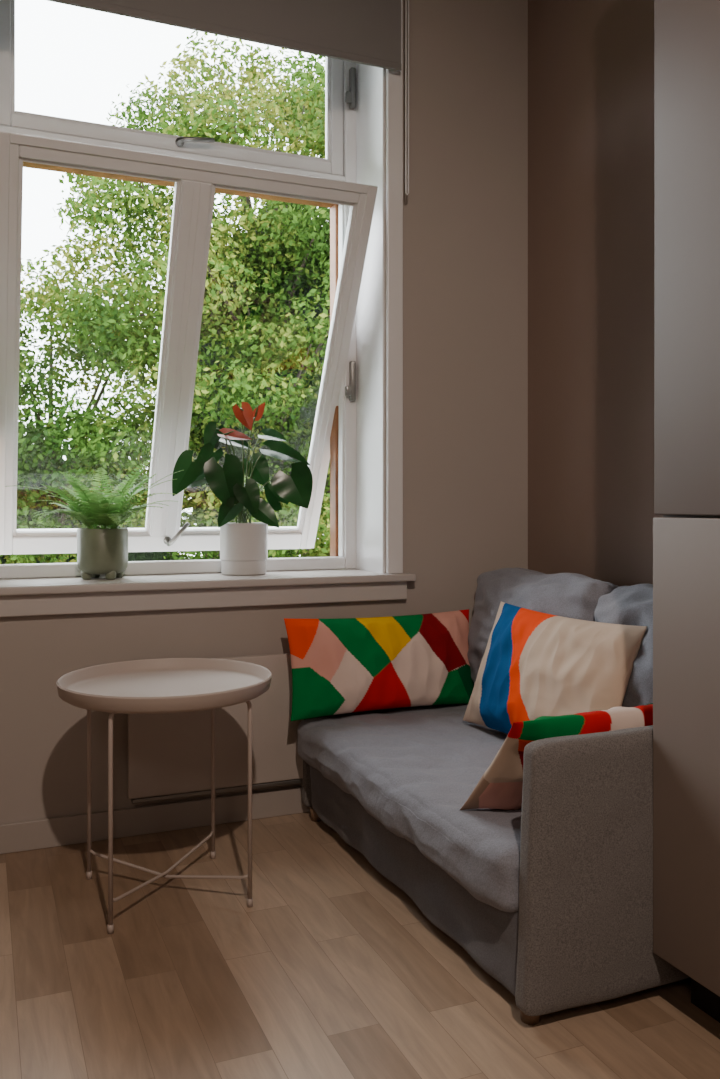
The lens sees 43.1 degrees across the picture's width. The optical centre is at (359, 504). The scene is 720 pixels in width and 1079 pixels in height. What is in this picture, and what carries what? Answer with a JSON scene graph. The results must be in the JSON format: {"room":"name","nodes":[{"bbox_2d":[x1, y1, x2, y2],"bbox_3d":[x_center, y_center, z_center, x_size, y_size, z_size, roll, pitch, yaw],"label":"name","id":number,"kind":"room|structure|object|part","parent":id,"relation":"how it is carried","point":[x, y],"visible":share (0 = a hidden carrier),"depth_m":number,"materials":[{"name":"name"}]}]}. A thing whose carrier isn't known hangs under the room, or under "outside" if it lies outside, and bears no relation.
{"room":"living room","nodes":[
{"label":"living room","id":0,"kind":"room"},
{"bbox_2d":[0,125,344,180],"bbox_3d":[-0.667,-1.270,3.400,1.290,0.070,0.070,0,0,-23],"label":"transom","id":1,"kind":"object","parent":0,"point":[4,128],"depth_m":3.34,"materials":[{"name":"white wood"}]},
{"bbox_2d":[0,578,481,823],"bbox_3d":[-1.215,0.743,3.069,4.115,0.915,0.400,0,0,-23],"label":"wall","id":2,"kind":"structure","parent":0,"point":[43,736],"depth_m":2.99,"materials":[{"name":"beige paint"}]},
{"bbox_2d":[0,786,310,853],"bbox_3d":[-1.135,1.054,2.876,3.915,0.092,0.016,0,0,-23],"label":"baseboard","id":3,"kind":"structure","parent":2,"relation":"attached to","point":[127,822],"depth_m":3.05,"materials":[{"name":"beige paint"}]},
{"bbox_2d":[0,569,384,585],"bbox_3d":[-0.602,0.270,3.256,1.388,0.030,0.276,0,0,-23],"label":"sill","id":4,"kind":"structure","parent":2,"relation":"on","point":[194,576],"depth_m":3.21,"materials":[{"name":"grey paint"}]},
{"bbox_2d":[5,457,182,579],"bbox_3d":[-0.896,0.047,3.121,0.507,0.416,0.442,0,0,23],"label":"potted fern","id":5,"kind":"object","parent":4,"relation":"on","point":[101,550],"visible":1,"depth_m":3.09,"materials":[{"name":"green plant"}]},
{"bbox_2d":[77,528,127,579],"bbox_3d":[-0.892,0.168,3.162,0.170,0.174,0.170,0,0,-23],"label":"pot","id":6,"kind":"object","parent":5,"relation":"on","point":[99,550],"depth_m":3.09,"materials":[{"name":"green ceramic"}]},
{"bbox_2d":[0,556,344,578],"bbox_3d":[-0.667,0.231,3.400,1.290,0.047,0.070,0,0,-23],"label":"frame","id":7,"kind":"object","parent":4,"relation":"on","point":[34,570],"depth_m":3.35,"materials":[{"name":"white wood"}]},
{"bbox_2d":[172,402,312,575],"bbox_3d":[-0.431,-0.063,3.356,0.512,0.635,0.185,0,0,-4],"label":"anthurium","id":8,"kind":"object","parent":4,"relation":"on","point":[244,544],"visible":1,"depth_m":3.31,"materials":[{"name":"green plant"}]},
{"bbox_2d":[220,522,267,575],"bbox_3d":[-0.428,0.160,3.362,0.175,0.189,0.175,0,0,-23],"label":"pot","id":9,"kind":"object","parent":8,"relation":"on","point":[243,545],"depth_m":3.29,"materials":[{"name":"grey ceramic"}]},
{"bbox_2d":[0,581,406,616],"bbox_3d":[-0.542,0.318,3.117,1.545,0.069,0.028,0,0,-23],"label":"apron","id":10,"kind":"object","parent":2,"relation":"attached to","point":[126,601],"visible":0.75,"depth_m":3.09,"materials":[{"name":"grey paint"}]},
{"bbox_2d":[128,653,302,803],"bbox_3d":[-0.371,0.752,3.165,0.853,0.460,0.038,0,0,-23],"label":"wall heater","id":11,"kind":"object","parent":2,"relation":"attached to","point":[169,754],"depth_m":3.10,"materials":[{"name":"beige metal"}]},
{"bbox_2d":[356,63,384,573],"bbox_3d":[0.035,-0.880,3.521,0.008,2.270,0.276,0,0,-23],"label":"reveal","id":12,"kind":"object","parent":2,"relation":"attached to","point":[370,80],"visible":0.73,"depth_m":3.48,"materials":[{"name":"white paint"}]},
{"bbox_2d":[386,0,402,573],"bbox_3d":[0.128,-0.882,3.398,0.063,2.275,0.024,0,0,-23],"label":"window casing","id":13,"kind":"structure","parent":2,"relation":"attached to","point":[394,79],"depth_m":3.39,"materials":[{"name":"white paint"}]},
{"bbox_2d":[0,812,719,1078],"bbox_3d":[-0.139,1.150,0.484,4.115,0.100,5.200,0,0,-23],"label":"floor","id":14,"kind":"structure","parent":0,"point":[332,971],"depth_m":2.08,"materials":[{"name":"laminate"}]},
{"bbox_2d":[56,658,271,933],"bbox_3d":[-0.549,0.792,2.592,0.596,0.616,0.596,0,0,-23],"label":"tray table","id":15,"kind":"object","parent":14,"relation":"on","point":[163,685],"visible":1,"depth_m":2.59,"materials":[{"name":"beige metal"}]},
{"bbox_2d":[56,658,271,713],"bbox_3d":[-0.549,0.507,2.592,0.596,0.047,0.596,0,0,-23],"label":"tray","id":16,"kind":"object","parent":15,"relation":"on","point":[163,685],"depth_m":2.62,"materials":[{"name":"beige metal"}]},
{"bbox_2d":[299,569,690,1024],"bbox_3d":[0.486,0.657,2.730,1.004,0.886,1.480,0,0,-23],"label":"sofa","id":17,"kind":"object","parent":14,"relation":"on","point":[552,896],"visible":0.52,"depth_m":2.05,"materials":[{"name":"fabric"}]},
{"bbox_3d":[0.233,0.784,3.396,0.945,0.579,0.055,0,0,-23],"label":"arm","id":18,"kind":"part","parent":17,"relation":"part of","materials":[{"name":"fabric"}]},
{"bbox_2d":[284,609,473,720],"bbox_3d":[0.086,0.557,3.232,0.726,0.337,0.164,0,0,-24],"label":"geometric pillow","id":19,"kind":"object","parent":17,"relation":"on","point":[339,665],"visible":0.98,"depth_m":3.16,"materials":[{"name":"multicoloured fabric"}]},
{"bbox_2d":[299,704,521,914],"bbox_3d":[0.403,0.812,2.701,0.828,0.174,1.369,0,0,-23],"label":"seat cushion","id":20,"kind":"object","parent":17,"relation":"on","point":[412,771],"depth_m":2.52,"materials":[{"name":"grey fabric"}]},
{"bbox_2d":[468,569,620,684],"bbox_3d":[0.621,0.493,3.132,0.325,0.554,0.729,10,-4,-22],"label":"cushion","id":21,"kind":"object","parent":17,"relation":"on","point":[558,592],"depth_m":3.06,"materials":[{"name":"grey fabric"}]},
{"bbox_2d":[463,602,642,733],"bbox_3d":[0.560,0.525,2.762,0.222,0.392,0.715,0,0,-23],"label":"pillow","id":22,"kind":"object","parent":17,"relation":"on","point":[534,664],"visible":0.76,"depth_m":2.67,"materials":[{"name":"multicoloured fabric"}]},
{"bbox_2d":[460,703,652,809],"bbox_3d":[0.572,0.603,2.204,0.620,0.266,0.248,0,0,-23],"label":"pillow","id":23,"kind":"object","parent":17,"relation":"on","point":[500,786],"visible":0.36,"depth_m":2.08,"materials":[{"name":"multicoloured fabric"}]},
{"bbox_3d":[0.772,0.784,2.089,0.954,0.579,0.077,0,0,-23],"label":"arm","id":24,"kind":"part","parent":17,"relation":"part of","materials":[{"name":"fabric"}]},
{"bbox_2d":[595,585,652,706],"bbox_3d":[0.876,0.496,2.511,0.334,0.545,0.646,10,-4,-22],"label":"cushion","id":25,"kind":"object","parent":17,"relation":"on","point":[624,605],"depth_m":2.52,"materials":[{"name":"grey fabric"}]},
{"bbox_2d":[653,0,719,1022],"bbox_3d":[1.359,-0.350,1.105,0.642,2.900,2.197,0,0,-23],"label":"tall cabinet","id":26,"kind":"object","parent":14,"relation":"on","point":[686,540],"visible":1,"depth_m":1.90,"materials":[{"name":"grey"}]},
{"bbox_3d":[1.074,0.503,0.987,0.026,0.953,2.197,0,0,-23],"label":"door","id":27,"kind":"part","parent":26,"relation":"part of","materials":[{"name":"laminate"}]},
{"bbox_3d":[1.076,-0.889,0.988,0.022,1.821,2.197,0,0,-23],"label":"door","id":28,"kind":"part","parent":26,"relation":"part of","materials":[{"name":"laminate"}]},
{"bbox_2d":[385,0,527,579],"bbox_3d":[0.350,-0.867,3.720,0.725,2.305,0.400,0,0,-23],"label":"wall","id":29,"kind":"structure","parent":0,"point":[465,207],"depth_m":3.53,"materials":[{"name":"beige paint"}]},
{"bbox_2d":[528,0,662,585],"bbox_3d":[1.714,-0.550,1.255,0.100,3.300,5.200,0,0,-23],"label":"wall","id":30,"kind":"structure","parent":0,"point":[591,513],"depth_m":3.25,"materials":[{"name":"brown paint"}]},
{"bbox_3d":[-1.215,-2.160,3.069,4.115,0.280,0.400,0,0,-23],"label":"wall","id":31,"kind":"structure","parent":0,"visible":0},
{"bbox_2d":[0,573,415,595],"bbox_3d":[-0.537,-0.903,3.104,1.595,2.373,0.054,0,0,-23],"label":"trim","id":32,"kind":"structure","parent":31,"relation":"attached to","point":[10,590],"depth_m":3.08,"materials":[{"name":"grey paint"}]},
{"label":"outside","id":33,"kind":"structure","parent":0,"visible":0},
{"bbox_3d":[-7.681,4.200,31.464,70.000,0.200,56.000,0,0,-23],"label":"lawn","id":34,"kind":"structure","parent":33,"visible":0},
{"bbox_2d":[0,31,329,563],"bbox_3d":[-0.521,-0.892,12.055,14.310,10.205,6.632,0,0,-27],"label":"trees","id":35,"kind":"object","parent":34,"relation":"on","point":[265,323],"visible":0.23,"depth_m":9.53,"materials":[{"name":"green plant"}]},
{"bbox_2d":[185,201,329,557],"bbox_3d":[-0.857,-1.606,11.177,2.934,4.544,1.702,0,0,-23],"label":"window pane","id":36,"kind":"object","parent":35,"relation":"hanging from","point":[196,437],"depth_m":10.41,"materials":[{"name":"glass"}]},
{"bbox_3d":[-2.191,-0.867,2.662,2.000,2.305,0.400,0,0,-23],"label":"wall","id":37,"kind":"structure","parent":0,"visible":0},
{"bbox_2d":[0,0,10,125],"bbox_3d":[-1.238,-1.628,3.164,0.050,0.640,0.050,0,0,-23],"label":"stile","id":38,"kind":"object","parent":37,"relation":"attached to","point":[5,5],"visible":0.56,"depth_m":3.14,"materials":[{"name":"white paint"}]},
{"bbox_2d":[11,0,14,112],"bbox_3d":[-1.210,-1.623,3.178,0.014,0.530,0.030,0,0,-23],"label":"bead","id":39,"kind":"object","parent":38,"relation":"attached to","point":[12,1],"visible":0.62,"depth_m":3.16,"materials":[{"name":"white paint"}]},
{"bbox_2d":[23,161,332,207],"bbox_3d":[-0.696,-1.243,3.464,1.266,0.054,0.070,0,0,-23],"label":"transom","id":40,"kind":"object","parent":37,"relation":"attached to","point":[25,164],"visible":0.2,"depth_m":3.43,"materials":[{"name":"wood"}]},
{"bbox_2d":[175,137,183,146],"bbox_3d":[-0.661,-1.340,3.356,0.032,0.032,0.035,0,0,-23],"label":"rose","id":41,"kind":"object","parent":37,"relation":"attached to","point":[178,142],"visible":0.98,"depth_m":3.36,"materials":[{"name":"silver metal"}]},
{"bbox_2d":[180,137,214,142],"bbox_3d":[-0.599,-1.345,3.358,0.127,0.029,0.024,0,0,-17],"label":"lever","id":42,"kind":"object","parent":41,"relation":"attached to","point":[183,139],"visible":1,"depth_m":3.35,"materials":[{"name":"silver metal"}]},
{"bbox_2d":[0,58,377,556],"bbox_3d":[-0.648,-0.882,3.429,1.339,2.272,0.748,0,0,-23],"label":"window","id":43,"kind":"structure","parent":37,"relation":"in","point":[196,181],"depth_m":3.35,"materials":[{"name":"white paint"}]},
{"bbox_3d":[-0.800,0.145,3.728,1.162,0.076,0.056,0,27,-23],"label":"rail","id":44,"kind":"part","parent":43,"relation":"part of","materials":[{"name":"white paint"}]},
{"bbox_3d":[-0.668,-1.333,3.402,1.185,0.050,0.050,0,0,-23],"label":"upper rail bottom","id":45,"kind":"part","parent":43,"relation":"part of","materials":[{"name":"white wood"}]},
{"bbox_2d":[15,111,326,160],"bbox_3d":[-0.669,-1.364,3.403,1.159,0.014,0.030,0,0,-23],"label":"bead","id":46,"kind":"object","parent":43,"relation":"on","point":[17,112],"visible":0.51,"depth_m":3.35,"materials":[{"name":"white paint"}]},
{"bbox_3d":[-0.730,0.117,3.660,0.029,0.127,0.028,44,5,-34],"label":"sash handle lever","id":47,"kind":"part","parent":43,"relation":"part of","materials":[{"name":"silver metal"}]},
{"bbox_3d":[-0.546,-1.140,3.118,1.162,0.062,0.056,0,27,-23],"label":"rail","id":48,"kind":"part","parent":43,"relation":"part of","materials":[{"name":"white paint"}]},
{"bbox_2d":[47,0,408,194],"bbox_3d":[-0.542,-1.650,3.073,1.562,1.020,0.060,0,0,-23],"label":"roller blind","id":49,"kind":"object","parent":43,"relation":"attached to","point":[366,32],"visible":1,"depth_m":3.21,"materials":[{"name":"grey fabric"}]},
{"bbox_3d":[0.174,-1.630,3.360,0.016,0.980,0.006,0,0,-23],"label":"pull chain","id":50,"kind":"part","parent":49,"relation":"part of","materials":[{"name":"white paint"}]},
{"bbox_2d":[325,57,330,161],"bbox_3d":[-0.127,-1.623,3.629,0.014,0.530,0.030,0,0,-23],"label":"bead","id":51,"kind":"object","parent":43,"relation":"attached to","point":[327,59],"visible":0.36,"depth_m":3.62,"materials":[{"name":"white paint"}]},
{"bbox_3d":[-0.098,-1.628,3.639,0.050,0.640,0.050,0,0,-23],"label":"upper stile","id":52,"kind":"part","parent":43,"relation":"part of","materials":[{"name":"white wood"}]},
{"bbox_2d":[339,205,343,556],"bbox_3d":[-0.074,-0.514,3.648,0.011,1.442,0.048,0,0,-23],"label":"window frame","id":53,"kind":"object","parent":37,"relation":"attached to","point":[341,207],"visible":0.51,"depth_m":3.63,"materials":[{"name":"white paint"}]},
{"bbox_2d":[339,60,355,568],"bbox_3d":[-0.047,-0.882,3.658,0.053,2.272,0.070,0,0,-23],"label":"frame jamb","id":54,"kind":"object","parent":37,"relation":"attached to","point":[349,115],"visible":0.41,"depth_m":3.62,"materials":[{"name":"white wood"}]},
{"bbox_2d":[349,67,355,109],"bbox_3d":[-0.030,-1.650,3.613,0.022,0.160,0.026,0,0,-23],"label":"pivot hinge","id":55,"kind":"object","parent":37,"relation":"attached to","point":[352,71],"visible":1,"depth_m":3.60,"materials":[{"name":"silver metal"}]},
{"bbox_2d":[345,91,351,102],"bbox_3d":[-0.046,-1.610,3.601,0.023,0.040,0.020,0,0,-23],"label":"hinge knuckle","id":56,"kind":"object","parent":55,"relation":"attached to","point":[348,95],"visible":1,"depth_m":3.59},
{"bbox_2d":[349,361,355,401],"bbox_3d":[-0.030,-0.490,3.613,0.022,0.160,0.026,0,0,-23],"label":"pivot hinge","id":57,"kind":"object","parent":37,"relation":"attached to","point":[352,364],"visible":1,"depth_m":3.60,"materials":[{"name":"silver metal"}]},
{"bbox_2d":[345,386,351,395],"bbox_3d":[-0.046,-0.450,3.601,0.023,0.040,0.020,0,0,-23],"label":"hinge knuckle","id":58,"kind":"object","parent":57,"relation":"attached to","point":[348,389],"visible":1,"depth_m":3.59}
]}

